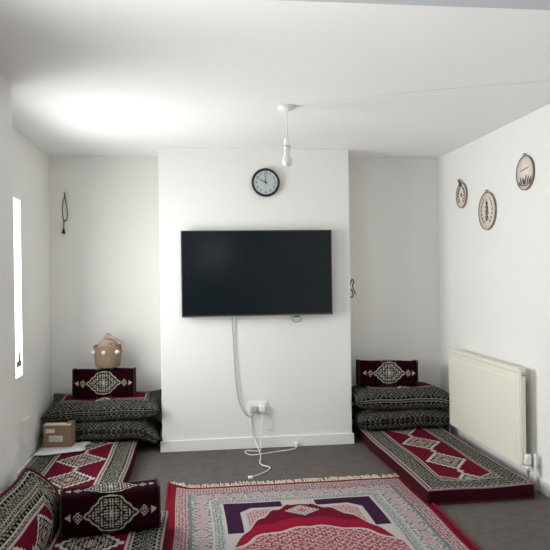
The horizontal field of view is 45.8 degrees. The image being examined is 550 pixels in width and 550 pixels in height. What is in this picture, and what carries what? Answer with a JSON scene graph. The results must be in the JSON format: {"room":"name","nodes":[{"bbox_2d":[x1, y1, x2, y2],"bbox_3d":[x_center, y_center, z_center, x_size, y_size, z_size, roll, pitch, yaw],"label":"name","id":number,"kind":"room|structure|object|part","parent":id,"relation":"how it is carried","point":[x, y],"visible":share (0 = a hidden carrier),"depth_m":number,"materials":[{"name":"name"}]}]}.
{"room":"living room","nodes":[
{"label":"living room","id":0,"kind":"room"},
{"bbox_2d":[0,74,16,493],"bbox_3d":[-1.083,0.213,-0.158,0.280,2.400,7.140,-1,0,-7],"label":"wall","id":1,"kind":"structure","parent":0,"point":[8,428],"depth_m":3.27,"materials":[{"name":"white paint"}]},
{"bbox_2d":[12,127,51,471],"bbox_3d":[-1.887,0.210,4.321,0.300,2.400,2.144,-1,0,-7],"label":"wall","id":2,"kind":"structure","parent":0,"point":[30,163],"depth_m":4.86,"materials":[{"name":"white paint"}]},
{"bbox_2d":[13,190,22,379],"bbox_3d":[-1.707,0.069,3.973,0.072,1.270,1.090,-1,0,-7],"label":"window","id":3,"kind":"structure","parent":2,"relation":"in","point":[16,195],"depth_m":4.50,"materials":[{"name":"white plastic"}]},
{"bbox_3d":[-1.727,0.568,4.381,0.030,0.102,0.105,-1,0,-7],"label":"handle","id":4,"kind":"part","parent":3,"relation":"part of","materials":[{"name":"metal"}]},
{"bbox_2d":[21,417,30,444],"bbox_3d":[-1.732,1.083,4.530,0.033,0.165,0.135,-1,0,-7],"label":"wall box","id":5,"kind":"object","parent":2,"relation":"attached to","point":[26,422],"visible":1,"depth_m":4.48,"materials":[{"name":"white plastic"}]},
{"bbox_2d":[17,445,42,475],"bbox_3d":[-1.722,1.364,4.393,0.014,0.088,2.044,-1,0,-7],"label":"baseboard","id":6,"kind":"structure","parent":2,"relation":"attached to","point":[32,457],"depth_m":4.56,"materials":[{"name":"paint"}]},
{"bbox_2d":[49,155,439,428],"bbox_3d":[-0.262,0.185,5.693,3.850,2.400,0.200,-1,0,-7],"label":"wall","id":7,"kind":"structure","parent":0,"point":[105,268],"depth_m":5.50,"materials":[{"name":"white paint"}]},
{"bbox_2d":[62,192,67,233],"bbox_3d":[-1.748,-0.518,5.402,0.055,0.348,0.034,-1,0,-7],"label":"beads","id":8,"kind":"object","parent":7,"relation":"hanging from","point":[63,229],"visible":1,"depth_m":5.40,"materials":[{"name":"metal"}]},
{"bbox_2d":[141,429,161,440],"bbox_3d":[-1.383,1.357,5.455,0.907,0.088,0.014,-1,0,-7],"label":"baseboard","id":9,"kind":"structure","parent":7,"relation":"attached to","point":[160,432],"depth_m":5.50,"materials":[{"name":"paint"}]},
{"bbox_2d":[158,147,351,440],"bbox_3d":[-0.168,0.184,5.405,1.528,2.400,0.392,-1,0,-7],"label":"wall","id":10,"kind":"structure","parent":0,"point":[302,369],"depth_m":5.21,"materials":[{"name":"white paint"}]},
{"bbox_2d":[235,328,246,401],"bbox_3d":[-0.264,0.673,5.180,0.104,0.706,0.030,-1,0,-7],"label":"cable","id":11,"kind":"object","parent":10,"relation":"attached to","point":[235,328],"visible":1,"depth_m":5.19,"materials":[{"name":"white plastic"}]},
{"bbox_2d":[232,317,253,417],"bbox_3d":[-0.257,0.728,5.177,0.165,0.818,0.029,-1,0,-7],"label":"cable","id":12,"kind":"object","parent":10,"relation":"attached to","point":[232,317],"visible":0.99,"depth_m":5.18,"materials":[{"name":"white plastic"}]},
{"bbox_2d":[180,230,332,317],"bbox_3d":[-0.141,-0.007,5.172,1.200,0.692,0.076,-1,0,-7],"label":"television","id":13,"kind":"object","parent":10,"relation":"attached to","point":[225,273],"visible":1,"depth_m":5.14,"materials":[{"name":"black glass"}]},
{"bbox_3d":[-0.732,-0.005,5.081,0.004,0.680,0.030,-1,0,-7],"label":"trim","id":14,"kind":"part","parent":13,"relation":"part of","materials":[{"name":"silver metal"}]},
{"bbox_3d":[-0.132,0.323,5.138,1.192,0.007,0.006,-1,0,-7],"label":"trim","id":15,"kind":"part","parent":13,"relation":"part of","materials":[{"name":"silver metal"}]},
{"bbox_3d":[0.456,-0.022,5.221,0.004,0.680,0.030,-1,0,-7],"label":"trim","id":16,"kind":"part","parent":13,"relation":"part of","materials":[{"name":"silver metal"}]},
{"bbox_2d":[160,433,353,451],"bbox_3d":[-0.128,1.340,5.207,1.556,0.088,0.014,-1,0,-7],"label":"baseboard","id":17,"kind":"structure","parent":10,"relation":"attached to","point":[338,438],"depth_m":5.20,"materials":[{"name":"paint"}]},
{"bbox_2d":[248,401,266,412],"bbox_3d":[-0.140,1.058,5.205,0.148,0.088,0.015,-1,0,-7],"label":"wall socket","id":18,"kind":"object","parent":10,"relation":"attached to","point":[257,404],"visible":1,"depth_m":5.20,"materials":[{"name":"white plastic"}]},
{"bbox_2d":[250,405,256,414],"bbox_3d":[-0.172,1.077,5.180,0.050,0.072,0.032,-1,0,-7],"label":"plug","id":19,"kind":"object","parent":18,"relation":"attached to","point":[253,408],"visible":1,"depth_m":5.17,"materials":[{"name":"white plastic"}]},
{"bbox_2d":[259,405,265,414],"bbox_3d":[-0.101,1.076,5.189,0.050,0.072,0.032,-1,0,-7],"label":"plug","id":20,"kind":"object","parent":18,"relation":"attached to","point":[262,408],"visible":1,"depth_m":5.17,"materials":[{"name":"white plastic"}]},
{"bbox_2d":[251,168,279,196],"bbox_3d":[-0.075,-0.739,5.199,0.229,0.229,0.038,-1,0,-7],"label":"wall clock","id":21,"kind":"object","parent":10,"relation":"attached to","point":[265,182],"visible":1,"depth_m":5.19,"materials":[{"name":"black plastic"}]},
{"bbox_2d":[350,279,355,297],"bbox_3d":[0.637,0.110,5.346,0.062,0.158,0.032,-1,0,-7],"label":"wall hook","id":22,"kind":"object","parent":10,"relation":"attached to","point":[351,279],"visible":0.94,"depth_m":5.34,"materials":[{"name":"metal"}]},
{"bbox_2d":[0,0,549,157],"bbox_3d":[0.118,-1.056,1.011,4.300,0.100,9.584,-1,0,-7],"label":"ceiling","id":23,"kind":"structure","parent":0,"point":[86,77],"depth_m":3.26,"materials":[{"name":"paint"}]},
{"bbox_2d":[278,104,294,166],"bbox_3d":[0.071,-0.833,3.914,0.104,0.364,0.104,-1,0,-7],"label":"pendant lamp","id":24,"kind":"object","parent":23,"relation":"hanging from","point":[287,160],"visible":1,"depth_m":3.90,"materials":[{"name":"white plastic"}]},
{"bbox_3d":[0.073,-0.704,3.914,0.063,0.106,0.063,-1,0,-7],"label":"bulb","id":25,"kind":"part","parent":24,"relation":"part of","materials":[{"name":"white glass"}]},
{"bbox_2d":[283,0,549,9],"bbox_3d":[0.326,-0.976,2.126,3.084,0.074,0.250,-1,0,-7],"label":"trim","id":26,"kind":"structure","parent":23,"relation":"attached to","point":[508,4],"depth_m":2.25,"materials":[{"name":"paint"}]},
{"bbox_2d":[311,81,541,102],"bbox_3d":[0.945,-1.028,3.598,1.613,0.008,0.048,-1,0,16],"label":"trim","id":27,"kind":"structure","parent":23,"relation":"attached to","point":[539,81],"depth_m":3.61,"materials":[{"name":"paint"}]},
{"bbox_2d":[128,435,549,549],"bbox_3d":[0.152,1.443,1.019,4.300,0.100,9.584,-1,0,-7],"label":"floor","id":28,"kind":"structure","parent":0,"point":[521,524],"depth_m":4.53,"materials":[{"name":"grey carpet"}]},
{"bbox_2d":[17,439,141,495],"bbox_3d":[-1.352,1.350,4.459,0.713,0.106,1.873,-1,0,-7],"label":"mattress","id":29,"kind":"object","parent":28,"relation":"on","point":[101,461],"visible":0.32,"depth_m":4.48,"materials":[{"name":"fabric"}]},
{"bbox_2d":[32,441,90,455],"bbox_3d":[-1.584,1.288,4.846,0.373,0.024,0.307,-1,0,-7],"label":"plastic bag","id":30,"kind":"object","parent":29,"relation":"on","point":[78,446],"visible":0.85,"depth_m":4.77,"materials":[{"name":"white plastic"}]},
{"bbox_2d":[43,420,74,446],"bbox_3d":[-1.618,1.191,4.880,0.205,0.174,0.112,-1,0,-1],"label":"cardboard box","id":31,"kind":"object","parent":30,"relation":"on","point":[57,434],"visible":1,"depth_m":4.83,"materials":[{"name":"cardboard"}]},
{"bbox_2d":[40,417,161,443],"bbox_3d":[-1.365,1.223,5.223,0.896,0.208,0.472,-1,0,-7],"label":"floor cushion","id":32,"kind":"object","parent":29,"relation":"on","point":[148,429],"visible":0.49,"depth_m":5.03,"materials":[{"name":"fabric"}]},
{"bbox_2d":[40,389,161,422],"bbox_3d":[-1.363,1.058,5.218,0.896,0.190,0.481,-1,0,-7],"label":"floor cushion","id":33,"kind":"object","parent":32,"relation":"on","point":[145,404],"visible":0.87,"depth_m":5.03,"materials":[{"name":"fabric"}]},
{"bbox_2d":[72,367,135,397],"bbox_3d":[-1.369,0.862,5.229,0.483,0.241,0.173,-1,0,-7],"label":"bolster","id":34,"kind":"object","parent":33,"relation":"on","point":[102,382],"visible":0.99,"depth_m":5.15,"materials":[{"name":"fabric"}]},
{"bbox_2d":[91,344,124,367],"bbox_3d":[-1.341,0.652,5.232,0.248,0.177,0.238,-1,0,26],"label":"basket","id":35,"kind":"object","parent":34,"relation":"on","point":[105,356],"visible":0.92,"depth_m":5.15,"materials":[{"name":"wicker"}]},
{"bbox_2d":[97,333,124,350],"bbox_3d":[-1.318,0.552,5.243,0.230,0.167,0.174,-1,0,-7],"label":"cloth","id":36,"kind":"object","parent":35,"relation":"in","point":[107,340],"visible":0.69,"depth_m":5.18,"materials":[{"name":"pink fabric"}]},
{"bbox_2d":[45,511,168,549],"bbox_3d":[-0.829,1.346,2.578,0.723,0.111,1.912,-1,0,-7],"label":"mattress","id":37,"kind":"object","parent":28,"relation":"on","point":[155,538],"visible":0.38,"depth_m":3.17,"materials":[{"name":"fabric"}]},
{"bbox_2d":[0,467,59,549],"bbox_3d":[-1.155,1.142,2.816,0.209,0.319,1.061,-1,0,-5],"label":"backrest cushion","id":38,"kind":"object","parent":37,"relation":"on","point":[29,508],"visible":0.92,"depth_m":2.99,"materials":[{"name":"fabric"}]},
{"bbox_2d":[59,477,160,539],"bbox_3d":[-0.838,1.183,3.315,0.488,0.218,0.204,-1,0,-16],"label":"bolster","id":39,"kind":"object","parent":37,"relation":"on","point":[104,508],"visible":1,"depth_m":3.23,"materials":[{"name":"fabric"}]},
{"bbox_2d":[250,414,270,476],"bbox_3d":[-0.111,1.250,4.829,0.140,0.270,0.759,-1,0,-3],"label":"cable","id":40,"kind":"object","parent":28,"relation":"on","point":[251,414],"visible":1,"depth_m":4.92,"materials":[{"name":"white plastic"}]},
{"bbox_2d":[245,415,296,454],"bbox_3d":[-0.031,1.248,5.132,0.441,0.272,0.163,-1,0,-26],"label":"cable","id":41,"kind":"object","parent":28,"relation":"on","point":[262,415],"visible":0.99,"depth_m":5.10,"materials":[{"name":"white plastic"}]},
{"bbox_2d":[165,473,480,549],"bbox_3d":[0.234,1.355,3.199,1.596,0.064,2.386,-1,0,-7],"label":"rug","id":42,"kind":"object","parent":28,"relation":"on","point":[366,513],"visible":0.98,"depth_m":3.69,"materials":[{"name":"fabric"}]},
{"bbox_2d":[352,422,534,504],"bbox_3d":[1.121,1.317,4.806,0.683,0.105,1.813,-1,0,-8],"label":"mattress","id":43,"kind":"object","parent":28,"relation":"on","point":[440,467],"visible":0.86,"depth_m":4.31,"materials":[{"name":"fabric"}]},
{"bbox_2d":[352,405,449,429],"bbox_3d":[1.041,1.184,5.496,0.811,0.176,0.472,-1,0,-7],"label":"floor cushion","id":44,"kind":"object","parent":43,"relation":"on","point":[368,419],"visible":0.66,"depth_m":5.30,"materials":[{"name":"fabric"}]},
{"bbox_2d":[351,382,449,409],"bbox_3d":[1.047,1.020,5.491,0.856,0.196,0.471,-1,0,-7],"label":"floor cushion","id":45,"kind":"object","parent":44,"relation":"on","point":[423,395],"visible":0.74,"depth_m":5.30,"materials":[{"name":"fabric"}]},
{"bbox_2d":[356,359,417,384],"bbox_3d":[0.944,0.821,5.490,0.508,0.234,0.161,-1,0,-5],"label":"bolster","id":46,"kind":"object","parent":45,"relation":"on","point":[368,372],"visible":1,"depth_m":5.42,"materials":[{"name":"fabric"}]},
{"bbox_2d":[437,104,549,482],"bbox_3d":[2.099,0.166,1.246,0.200,2.400,9.184,-1,0,-7],"label":"wall","id":47,"kind":"structure","parent":0,"point":[494,283],"depth_m":4.55,"materials":[{"name":"white paint"}]},
{"bbox_2d":[456,179,467,207],"bbox_3d":[1.500,-0.659,5.250,0.034,0.238,0.205,-1,0,-7],"label":"hoop","id":48,"kind":"object","parent":47,"relation":"attached to","point":[461,192],"visible":1,"depth_m":5.24,"materials":[{"name":"beige fabric"}]},
{"bbox_2d":[478,190,496,229],"bbox_3d":[1.562,-0.480,4.790,0.022,0.296,0.281,-1,0,-7],"label":"hoop","id":49,"kind":"object","parent":47,"relation":"attached to","point":[487,209],"visible":1,"depth_m":4.78,"materials":[{"name":"beige fabric"}]},
{"bbox_2d":[448,348,536,491],"bbox_3d":[1.544,0.980,4.729,0.108,0.766,1.303,-1,0,-7],"label":"radiator","id":50,"kind":"object","parent":47,"relation":"attached to","point":[488,398],"visible":0.98,"depth_m":4.53,"materials":[{"name":"metal"}]},
{"bbox_3d":[1.495,0.923,4.731,0.012,0.593,1.171,-1,0,-7],"label":"panel","id":51,"kind":"part","parent":50,"relation":"part of","materials":[{"name":"metal"}]},
{"bbox_2d":[448,348,525,372],"bbox_3d":[1.510,0.611,4.732,0.048,0.026,1.187,-1,0,-7],"label":"grille","id":52,"kind":"object","parent":50,"relation":"attached to","point":[491,363],"depth_m":4.63,"materials":[{"name":"beige metal"}]},
{"bbox_2d":[440,424,549,497],"bbox_3d":[1.873,1.322,2.379,0.014,0.088,6.884,-1,0,-7],"label":"baseboard","id":53,"kind":"structure","parent":47,"relation":"attached to","point":[543,486],"depth_m":4.64,"materials":[{"name":"paint"}]},
{"bbox_2d":[516,153,534,189],"bbox_3d":[1.626,-0.672,4.228,0.022,0.240,0.225,-1,0,-7],"label":"hoop","id":54,"kind":"object","parent":47,"relation":"attached to","point":[525,170],"visible":1,"depth_m":4.22,"materials":[{"name":"beige fabric"}]}
]}

